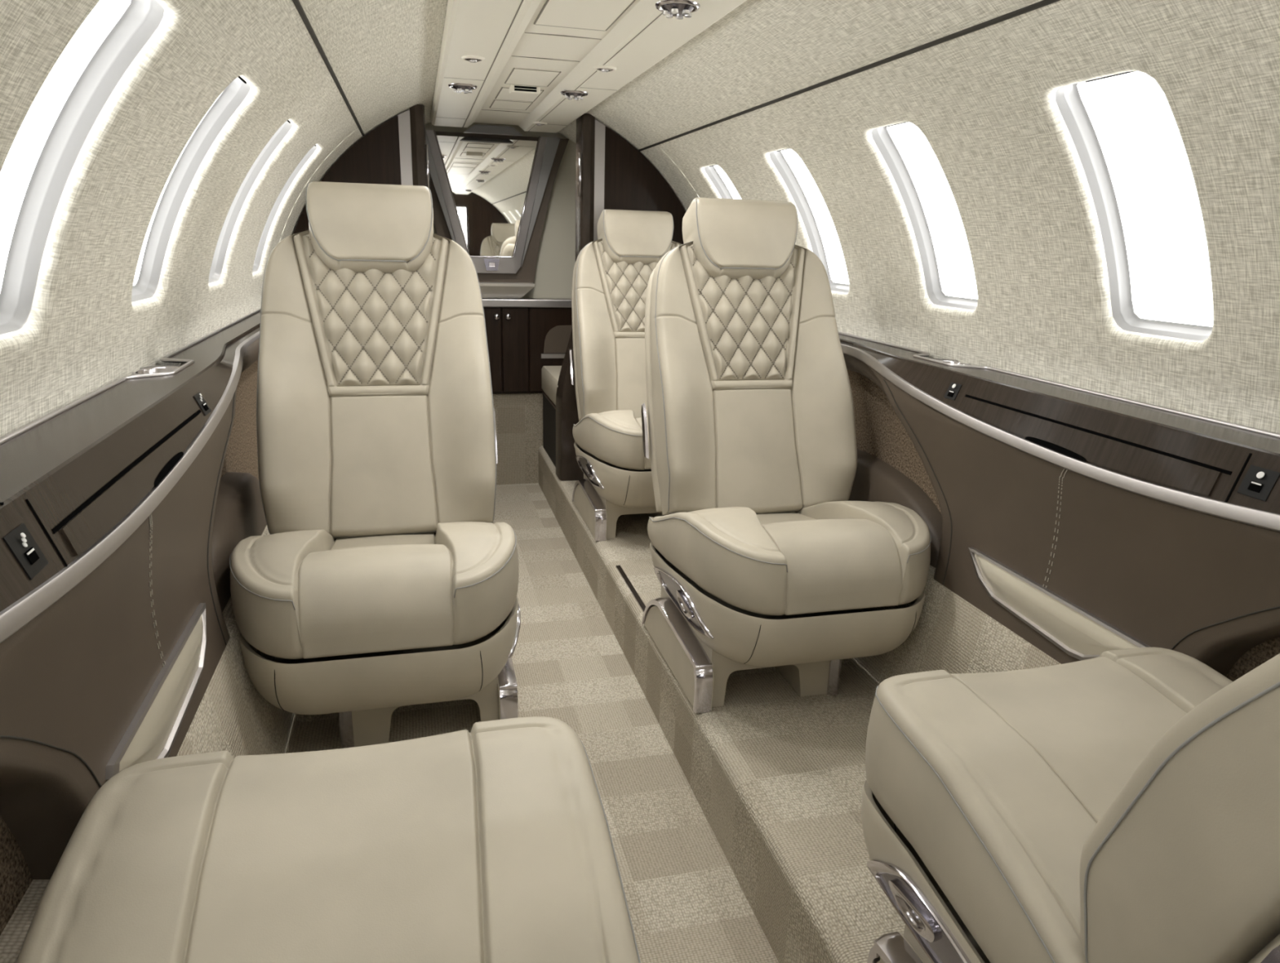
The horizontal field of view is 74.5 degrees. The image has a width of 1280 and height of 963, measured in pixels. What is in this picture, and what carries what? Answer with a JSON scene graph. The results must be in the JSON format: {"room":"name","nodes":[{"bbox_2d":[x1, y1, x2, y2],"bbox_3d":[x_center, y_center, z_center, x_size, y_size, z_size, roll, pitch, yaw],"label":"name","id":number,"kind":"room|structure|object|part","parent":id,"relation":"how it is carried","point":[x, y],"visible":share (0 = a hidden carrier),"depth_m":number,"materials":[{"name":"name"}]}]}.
{"room":"aircraft cabin","nodes":[
{"label":"aircraft cabin","id":0,"kind":"room"},
{"bbox_2d":[0,0,363,437],"bbox_3d":[-0.503,-0.255,0.779,0.291,0.552,5.362,-3,17,-14],"label":"wall","id":1,"kind":"structure","parent":0,"point":[83,332],"depth_m":1.10,"materials":[{"name":"fabric"}]},
{"bbox_2d":[0,0,164,334],"bbox_3d":[-0.578,-0.318,0.827,0.207,0.352,0.187,-3,17,-14],"label":"window","id":2,"kind":"structure","parent":1,"relation":"in","point":[141,19],"depth_m":0.90,"materials":[{"name":"grey plastic"}]},
{"bbox_2d":[0,309,260,643],"bbox_3d":[-0.512,0.099,0.546,0.140,0.098,4.717,-3,17,-14],"label":"ledge","id":3,"kind":"object","parent":1,"relation":"attached to","point":[79,479],"visible":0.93,"depth_m":0.88,"materials":[{"name":"brown wood"}]},
{"bbox_2d":[2,523,48,580],"bbox_3d":[-0.491,0.056,0.674,0.015,0.037,0.036,-3,17,-14],"label":"switch plate","id":4,"kind":"object","parent":3,"relation":"attached to","point":[23,548],"depth_m":0.67,"materials":[{"name":"black plastic"}]},
{"bbox_3d":[-0.534,0.056,0.528,0.059,0.007,4.717,-3,17,-14],"label":"wall trim","id":5,"kind":"part","parent":3,"relation":"part of","materials":[{"name":"silver wood"}]},
{"bbox_2d":[131,365,179,375],"bbox_3d":[-0.754,-0.147,1.326,0.080,0.060,0.220,-3,17,-14],"label":"cup holder","id":6,"kind":"object","parent":3,"relation":"on","point":[155,370],"depth_m":1.33,"materials":[{"name":"silver metal"}]},
{"bbox_2d":[193,391,211,415],"bbox_3d":[-0.643,-0.115,1.237,0.015,0.030,0.033,-3,17,-14],"label":"switch plate","id":7,"kind":"object","parent":3,"relation":"attached to","point":[201,402],"depth_m":1.23,"materials":[{"name":"black"}]},
{"bbox_2d":[131,75,250,302],"bbox_3d":[-0.704,-0.455,1.293,0.207,0.352,0.187,-3,17,-14],"label":"window","id":8,"kind":"structure","parent":1,"relation":"in","point":[189,162],"depth_m":1.36,"materials":[{"name":"grey plastic"}]},
{"bbox_2d":[208,120,292,283],"bbox_3d":[-0.830,-0.593,1.759,0.207,0.352,0.187,-3,17,-14],"label":"window","id":9,"kind":"structure","parent":1,"relation":"in","point":[220,254],"depth_m":1.84,"materials":[{"name":"grey"}]},
{"bbox_2d":[252,144,317,272],"bbox_3d":[-0.956,-0.731,2.225,0.207,0.352,0.187,-3,17,-14],"label":"window","id":10,"kind":"structure","parent":1,"relation":"in","point":[266,229],"depth_m":2.31,"materials":[{"name":"grey plastic"}]},
{"bbox_2d":[292,0,364,136],"bbox_3d":[-0.275,-0.440,0.445,0.008,0.008,4.729,-3,17,-14],"label":"trim","id":11,"kind":"structure","parent":1,"relation":"attached to","point":[296,2],"depth_m":1.44,"materials":[{"name":"grey plastic"}]},
{"bbox_2d":[286,699,480,753],"bbox_3d":[-0.294,0.663,1.059,0.388,0.181,5.250,-3,17,-14],"label":"floor","id":12,"kind":"structure","parent":0,"point":[309,733],"depth_m":1.53,"materials":[{"name":"carpet"}]},
{"bbox_2d":[15,716,640,962],"bbox_3d":[-0.157,0.452,0.393,0.454,0.627,1.010,-3,17,-14],"label":"seat","id":13,"kind":"object","parent":12,"relation":"on","point":[492,842],"visible":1,"depth_m":0.68,"materials":[{"name":"leather"}]},
{"bbox_2d":[229,181,520,748],"bbox_3d":[-0.472,-0.052,1.529,0.465,0.951,0.687,-3,17,-14],"label":"seat","id":14,"kind":"object","parent":12,"relation":"on","point":[384,580],"visible":1,"depth_m":1.58,"materials":[{"name":"leather"}]},
{"bbox_2d":[230,521,519,658],"bbox_3d":[-0.456,0.143,1.491,0.462,0.160,0.501,-3,17,-14],"label":"seat cushion","id":15,"kind":"object","parent":14,"relation":"on","point":[300,589],"depth_m":1.29,"materials":[{"name":"leather"}]},
{"bbox_3d":[-0.511,-0.189,1.651,0.432,0.582,0.278,-3,17,-14],"label":"backrest","id":16,"kind":"part","parent":14,"relation":"part of","materials":[{"name":"leather"}]},
{"bbox_3d":[-0.306,-0.096,1.769,0.006,0.117,0.058,-3,17,-14],"label":"recline plate","id":17,"kind":"part","parent":14,"relation":"part of","materials":[{"name":"silver metal"}]},
{"bbox_3d":[-0.244,0.235,1.584,0.026,0.067,0.323,-2,16,-11],"label":"control panel","id":18,"kind":"part","parent":14,"relation":"part of","materials":[{"name":"silver metal"}]},
{"bbox_2d":[283,122,694,298],"bbox_3d":[-0.605,-0.681,3.492,1.700,1.600,0.040,-3,17,-14],"label":"wall","id":19,"kind":"structure","parent":0,"point":[556,257],"depth_m":3.44,"materials":[{"name":"fabric"}]},
{"bbox_2d":[429,131,568,283],"bbox_3d":[-0.597,-1.070,3.326,0.632,0.560,0.038,-3,17,-14],"label":"surround","id":20,"kind":"object","parent":19,"relation":"attached to","point":[526,273],"visible":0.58,"depth_m":3.35,"materials":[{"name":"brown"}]},
{"bbox_2d":[425,129,559,274],"bbox_3d":[-0.582,-1.080,3.285,0.547,0.520,0.036,-3,17,-14],"label":"mirror","id":21,"kind":"object","parent":20,"relation":"attached to","point":[490,192],"visible":0.83,"depth_m":3.28,"materials":[{"name":"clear mirror"}]},
{"bbox_3d":[-0.590,-1.104,3.284,0.398,0.439,0.008,-3,17,-14],"label":"glass","id":22,"kind":"part","parent":21,"relation":"part of","materials":[{"name":"white mirror"}]},
{"bbox_2d":[483,306,572,394],"bbox_3d":[-0.590,-0.538,3.457,1.240,0.357,0.100,-3,17,-14],"label":"vanity cabinet","id":23,"kind":"object","parent":19,"relation":"attached to","point":[522,340],"visible":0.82,"depth_m":3.45,"materials":[{"name":"brown wood"}]},
{"bbox_3d":[-0.672,-0.531,3.413,0.218,0.343,0.017,-3,17,-14],"label":"cabinet door","id":24,"kind":"part","parent":23,"relation":"part of","materials":[{"name":"brown wood"}]},
{"bbox_3d":[-0.576,-0.662,3.381,0.025,0.025,0.019,-3,17,-14],"label":"knob","id":25,"kind":"part","parent":23,"relation":"part of","materials":[{"name":"silver metal"}]},
{"bbox_3d":[-0.531,-0.664,3.392,0.025,0.025,0.019,-3,17,-14],"label":"knob","id":26,"kind":"part","parent":23,"relation":"part of","materials":[{"name":"silver metal"}]},
{"bbox_3d":[-0.512,-0.538,3.454,0.106,0.343,0.017,-3,17,-14],"label":"cabinet door","id":27,"kind":"part","parent":23,"relation":"part of","materials":[{"name":"brown wood"}]},
{"bbox_2d":[481,297,571,307],"bbox_3d":[-0.586,-0.726,3.408,1.240,0.030,0.090,-3,17,-14],"label":"countertop","id":28,"kind":"structure","parent":23,"relation":"on","point":[486,302],"depth_m":3.40,"materials":[{"name":"grey metal"}]},
{"bbox_2d":[479,282,534,298],"bbox_3d":[-0.595,-0.763,3.361,0.342,0.061,0.082,-3,17,-14],"label":"tray","id":29,"kind":"object","parent":28,"relation":"on","point":[488,290],"visible":0.64,"depth_m":3.35,"materials":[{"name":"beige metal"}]},
{"bbox_3d":[-0.230,-0.551,3.526,0.468,0.343,0.017,-3,17,-14],"label":"cabinet door","id":30,"kind":"part","parent":23,"relation":"part of","materials":[{"name":"brown wood"}]},
{"bbox_3d":[-0.209,-0.527,3.525,0.410,0.018,0.007,-3,17,-14],"label":"silver rail","id":31,"kind":"part","parent":23,"relation":"part of","materials":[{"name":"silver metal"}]},
{"bbox_2d":[293,104,685,480],"bbox_3d":[-0.456,-0.610,2.921,1.400,1.254,0.108,-3,17,-14],"label":"wall","id":32,"kind":"structure","parent":0,"point":[611,174],"depth_m":2.84,"materials":[{"name":"brown wood"}]},
{"bbox_2d":[0,524,295,962],"bbox_3d":[-0.545,0.459,0.931,0.144,0.271,5.250,-3,17,-14],"label":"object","id":33,"kind":"structure","parent":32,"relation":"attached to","point":[232,716],"depth_m":1.21,"materials":[{"name":"carpet"}]},
{"bbox_3d":[0.037,-0.617,3.041,0.387,1.230,0.028,-3,17,-14],"label":"wood panel","id":34,"kind":"part","parent":32,"relation":"part of","materials":[{"name":"brown wood"}]},
{"bbox_2d":[851,564,1061,684],"bbox_3d":[0.670,0.404,1.243,0.144,0.271,5.250,-3,17,-14],"label":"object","id":35,"kind":"structure","parent":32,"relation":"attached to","point":[952,635],"depth_m":1.51,"materials":[{"name":"carpet"}]},
{"bbox_2d":[492,393,542,484],"bbox_3d":[-0.598,-0.178,3.554,1.240,0.400,0.001,-3,17,-14],"label":"wall","id":36,"kind":"structure","parent":0,"point":[518,416],"depth_m":3.57,"materials":[{"name":"carpet"}]},
{"bbox_2d":[493,483,778,962],"bbox_3d":[0.054,0.734,1.174,0.342,0.001,5.250,-3,17,-14],"label":"floor","id":37,"kind":"structure","parent":0,"point":[686,904],"depth_m":1.74,"materials":[{"name":"carpet"}]},
{"bbox_2d":[298,0,1042,151],"bbox_3d":[0.081,-0.618,0.829,0.896,0.151,5.362,-3,17,-14],"label":"ceiling","id":38,"kind":"structure","parent":0,"point":[384,55],"depth_m":1.62,"materials":[{"name":"fabric"}]},
{"bbox_2d":[430,0,746,133],"bbox_3d":[0.113,-0.603,0.709,0.464,0.031,5.090,-3,17,-14],"label":"panel","id":39,"kind":"object","parent":38,"relation":"attached to","point":[533,51],"visible":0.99,"depth_m":1.79,"materials":[{"name":"beige plastic"}]},
{"bbox_2d":[448,83,477,93],"bbox_3d":[-0.462,-1.028,2.195,0.075,0.021,0.075,-3,17,-14],"label":"light","id":40,"kind":"object","parent":39,"relation":"attached to","point":[457,87],"visible":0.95,"depth_m":2.18,"materials":[{"name":"silver metal"}]},
{"bbox_2d":[461,55,484,62],"bbox_3d":[-0.366,-0.927,1.844,0.052,0.014,0.052,-3,17,-14],"label":"light","id":41,"kind":"object","parent":39,"relation":"attached to","point":[473,59],"visible":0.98,"depth_m":1.83,"materials":[{"name":"beige plastic"}]},
{"bbox_2d":[463,124,522,136],"bbox_3d":[-0.539,-1.289,3.085,0.210,0.027,0.034,-3,17,-14],"label":"bridge","id":42,"kind":"object","parent":39,"relation":"attached to","point":[476,129],"visible":1,"depth_m":3.07,"materials":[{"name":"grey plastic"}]},
{"bbox_2d":[509,84,540,95],"bbox_3d":[-0.314,-1.064,2.288,0.080,0.018,0.041,-3,17,-14],"label":"air vent","id":43,"kind":"object","parent":39,"relation":"attached to","point":[515,89],"depth_m":2.27,"materials":[{"name":"beige plastic"}]},
{"bbox_2d":[531,121,546,125],"bbox_3d":[-0.342,-1.220,2.865,0.052,0.014,0.052,-3,17,-14],"label":"light","id":44,"kind":"object","parent":39,"relation":"attached to","point":[538,123],"visible":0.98,"depth_m":2.85,"materials":[{"name":"beige plastic"}]},
{"bbox_2d":[560,89,588,100],"bbox_3d":[-0.176,-1.036,2.252,0.075,0.021,0.075,-3,17,-14],"label":"light","id":45,"kind":"object","parent":39,"relation":"attached to","point":[570,95],"visible":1,"depth_m":2.24,"materials":[{"name":"silver metal"}]},
{"bbox_2d":[593,65,616,72],"bbox_3d":[-0.079,-0.938,1.909,0.052,0.014,0.052,-3,17,-14],"label":"light","id":46,"kind":"object","parent":39,"relation":"attached to","point":[605,68],"visible":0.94,"depth_m":1.90,"materials":[{"name":"beige plastic"}]},
{"bbox_2d":[654,0,700,19],"bbox_3d":[0.062,-0.780,1.389,0.075,0.021,0.075,-3,17,-14],"label":"light","id":47,"kind":"object","parent":39,"relation":"attached to","point":[679,9],"visible":0.99,"depth_m":1.37,"materials":[{"name":"silver metal"}]},
{"bbox_2d":[537,445,905,962],"bbox_3d":[0.406,0.631,1.239,0.388,0.181,5.250,-3,17,-14],"label":"floor","id":48,"kind":"structure","parent":0,"point":[777,775],"depth_m":1.47,"materials":[{"name":"carpet"}]},
{"bbox_2d":[541,365,561,466],"bbox_3d":[-0.126,-0.263,3.384,0.482,0.347,0.450,-3,17,-14],"label":"seat","id":49,"kind":"object","parent":48,"relation":"on","point":[549,374],"visible":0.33,"depth_m":3.35,"materials":[{"name":"leather"}]},
{"bbox_3d":[-0.350,-0.315,3.308,0.009,0.009,0.450,-3,17,-14],"label":"trim","id":50,"kind":"part","parent":49,"relation":"part of","materials":[{"name":"brown leather"}]},
{"bbox_2d":[541,365,561,405],"bbox_3d":[-0.122,-0.379,3.348,0.482,0.103,0.445,-3,17,-14],"label":"bench cushion","id":51,"kind":"object","parent":49,"relation":"on","point":[549,374],"depth_m":3.32,"materials":[{"name":"leather"}]},
{"bbox_2d":[568,209,682,541],"bbox_3d":[0.040,-0.349,2.614,0.465,0.951,0.687,-3,17,-14],"label":"seat","id":52,"kind":"object","parent":48,"relation":"on","point":[611,273],"visible":0.55,"depth_m":2.67,"materials":[{"name":"leather"}]},
{"bbox_3d":[-0.225,-0.374,2.742,0.006,0.117,0.058,-3,17,-14],"label":"recline plate","id":53,"kind":"part","parent":52,"relation":"part of","materials":[{"name":"silver metal"}]},
{"bbox_3d":[-0.150,-0.025,2.500,0.013,0.035,0.087,-3,17,-14],"label":"control lever","id":54,"kind":"part","parent":52,"relation":"part of","materials":[{"name":"silver metal"}]},
{"bbox_3d":[-0.162,-0.043,2.558,0.026,0.067,0.323,-4,17,-17],"label":"control panel","id":55,"kind":"part","parent":52,"relation":"part of","materials":[{"name":"silver metal"}]},
{"bbox_2d":[572,409,651,470],"bbox_3d":[0.059,-0.154,2.577,0.462,0.160,0.501,-3,17,-14],"label":"seat cushion","id":56,"kind":"object","parent":52,"relation":"on","point":[614,437],"depth_m":2.37,"materials":[{"name":"leather"}]},
{"bbox_3d":[0.004,-0.487,2.736,0.432,0.582,0.278,-3,17,-14],"label":"backrest","id":57,"kind":"part","parent":52,"relation":"part of","materials":[{"name":"leather"}]},
{"bbox_2d":[615,565,645,612],"bbox_3d":[-0.012,0.285,2.122,0.012,0.004,0.390,-3,17,-14],"label":"rail","id":58,"kind":"object","parent":48,"relation":"on","point":[620,569],"visible":0.64,"depth_m":2.16,"materials":[{"name":"black metal"}]},
{"bbox_2d":[640,197,931,713],"bbox_3d":[0.275,-0.086,1.721,0.465,0.951,0.687,-3,17,-14],"label":"seat","id":59,"kind":"object","parent":48,"relation":"on","point":[762,556],"visible":1,"depth_m":1.77,"materials":[{"name":"leather"}]},
{"bbox_3d":[0.011,-0.111,1.850,0.006,0.117,0.058,-3,17,-14],"label":"recline plate","id":60,"kind":"part","parent":59,"relation":"part of","materials":[{"name":"silver metal"}]},
{"bbox_3d":[0.074,0.221,1.666,0.026,0.067,0.323,-4,17,-17],"label":"control panel","id":61,"kind":"part","parent":59,"relation":"part of","materials":[{"name":"silver metal"}]},
{"bbox_3d":[0.086,0.238,1.607,0.013,0.035,0.087,-3,17,-14],"label":"control lever","id":62,"kind":"part","parent":59,"relation":"part of","materials":[{"name":"silver metal"}]},
{"bbox_3d":[0.239,-0.223,1.843,0.432,0.582,0.278,-3,17,-14],"label":"backrest","id":63,"kind":"part","parent":59,"relation":"part of","materials":[{"name":"leather"}]},
{"bbox_2d":[647,501,930,615],"bbox_3d":[0.295,0.110,1.684,0.462,0.160,0.501,-3,17,-14],"label":"seat cushion","id":64,"kind":"object","parent":59,"relation":"on","point":[763,557],"depth_m":1.49,"materials":[{"name":"leather"}]},
{"bbox_2d":[861,647,1279,962],"bbox_3d":[0.549,0.214,0.706,0.454,0.951,0.651,-3,17,-14],"label":"seat","id":65,"kind":"object","parent":48,"relation":"on","point":[1122,806],"visible":1,"depth_m":0.77,"materials":[{"name":"leather"}]},
{"bbox_3d":[0.286,0.452,0.883,0.013,0.035,0.087,-3,17,-14],"label":"control lever","id":66,"kind":"part","parent":65,"relation":"part of","materials":[{"name":"silver metal"}]},
{"bbox_3d":[0.305,0.469,0.826,0.016,0.067,0.322,-3,17,-14],"label":"control panel","id":67,"kind":"part","parent":65,"relation":"part of","materials":[{"name":"silver metal"}]},
{"bbox_3d":[0.589,0.159,0.548,0.432,0.582,0.278,-3,17,-14],"label":"backrest","id":68,"kind":"part","parent":65,"relation":"part of","materials":[{"name":"leather"}]},
{"bbox_3d":[0.377,0.290,0.494,0.006,0.117,0.058,-3,17,-14],"label":"recline plate","id":69,"kind":"part","parent":65,"relation":"part of","materials":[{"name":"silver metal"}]},
{"bbox_2d":[640,0,1279,434],"bbox_3d":[0.645,-0.307,1.074,0.291,0.552,5.362,-3,17,-14],"label":"wall","id":70,"kind":"structure","parent":0,"point":[983,100],"depth_m":1.29,"materials":[{"name":"fabric"}]},
{"bbox_2d":[704,164,733,199],"bbox_3d":[0.305,-0.788,2.549,0.207,0.352,0.187,-3,17,-14],"label":"window","id":71,"kind":"structure","parent":70,"relation":"in","point":[710,171],"depth_m":2.59,"materials":[{"name":"grey"}]},
{"bbox_2d":[768,148,849,293],"bbox_3d":[0.431,-0.650,2.083,0.207,0.352,0.187,-3,17,-14],"label":"window","id":72,"kind":"structure","parent":70,"relation":"in","point":[777,157],"depth_m":2.16,"materials":[{"name":"grey plastic"}]},
{"bbox_2d":[638,0,1060,151],"bbox_3d":[0.592,-0.479,0.667,0.008,0.008,4.729,-3,17,-14],"label":"trim","id":73,"kind":"structure","parent":70,"relation":"attached to","point":[1044,2],"depth_m":1.35,"materials":[{"name":"grey plastic"}]},
{"bbox_2d":[871,121,977,310],"bbox_3d":[0.557,-0.512,1.617,0.207,0.352,0.187,-3,17,-14],"label":"window","id":74,"kind":"structure","parent":70,"relation":"in","point":[882,138],"depth_m":1.70,"materials":[{"name":"grey plastic"}]},
{"bbox_2d":[838,331,1279,532],"bbox_3d":[0.795,0.040,0.882,0.140,0.098,4.717,-3,17,-14],"label":"ledge","id":75,"kind":"object","parent":70,"relation":"attached to","point":[1217,468],"visible":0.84,"depth_m":1.19,"materials":[{"name":"brown wood"}]},
{"bbox_2d":[943,382,961,400],"bbox_3d":[0.567,-0.164,1.524,0.014,0.029,0.031,-3,17,-14],"label":"switch plate","id":76,"kind":"object","parent":75,"relation":"attached to","point":[952,390],"depth_m":1.52,"materials":[{"name":"black plastic"}]},
{"bbox_2d":[934,359,970,364],"bbox_3d":[0.611,-0.209,1.676,0.080,0.060,0.220,-3,17,-14],"label":"cup holder","id":77,"kind":"object","parent":75,"relation":"on","point":[937,362],"depth_m":1.67,"materials":[{"name":"silver metal"}]},
{"bbox_3d":[0.819,-0.005,0.875,0.059,0.007,4.717,-3,17,-14],"label":"wall trim","id":78,"kind":"part","parent":75,"relation":"part of","materials":[{"name":"silver wood"}]},
{"bbox_2d":[1236,464,1279,502],"bbox_3d":[0.715,0.002,0.974,0.014,0.034,0.036,-3,17,-14],"label":"switch plate","id":79,"kind":"object","parent":75,"relation":"attached to","point":[1255,482],"depth_m":0.97,"materials":[{"name":"black plastic"}]},
{"bbox_2d":[1055,71,1212,340],"bbox_3d":[0.683,-0.375,1.150,0.207,0.352,0.187,-3,17,-14],"label":"window","id":80,"kind":"structure","parent":70,"relation":"in","point":[1072,108],"depth_m":1.23,"materials":[{"name":"grey plastic"}]},
{"bbox_3d":[0.783,0.338,1.301,0.020,0.850,5.362,-3,17,-14],"label":"wall","id":81,"kind":"structure","parent":0,"visible":0},
{"bbox_2d":[843,353,1279,681],"bbox_3d":[0.784,0.194,0.924,0.131,0.385,4.717,-3,17,-14],"label":"wainscot","id":82,"kind":"structure","parent":81,"relation":"attached to","point":[1079,567],"depth_m":1.27,"materials":[{"name":"brown leather"}]},
{"bbox_3d":[0.628,0.204,1.312,0.019,0.070,0.400,-3,17,-14],"label":"light frame","id":83,"kind":"part","parent":82,"relation":"part of","materials":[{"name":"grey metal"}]},
{"bbox_3d":[-0.678,0.404,0.926,0.020,0.850,5.362,-3,17,-14],"label":"wall","id":84,"kind":"structure","parent":0,"visible":0},
{"bbox_2d":[0,337,266,935],"bbox_3d":[-0.510,0.252,0.592,0.131,0.385,4.717,-3,17,-14],"label":"wainscot","id":85,"kind":"structure","parent":84,"relation":"attached to","point":[114,675],"depth_m":0.87,"materials":[{"name":"brown leather"}]},
{"bbox_3d":[-0.559,0.257,1.007,0.019,0.070,0.400,-3,17,-14],"label":"light frame","id":86,"kind":"part","parent":85,"relation":"part of","materials":[{"name":"grey metal"}]}
]}

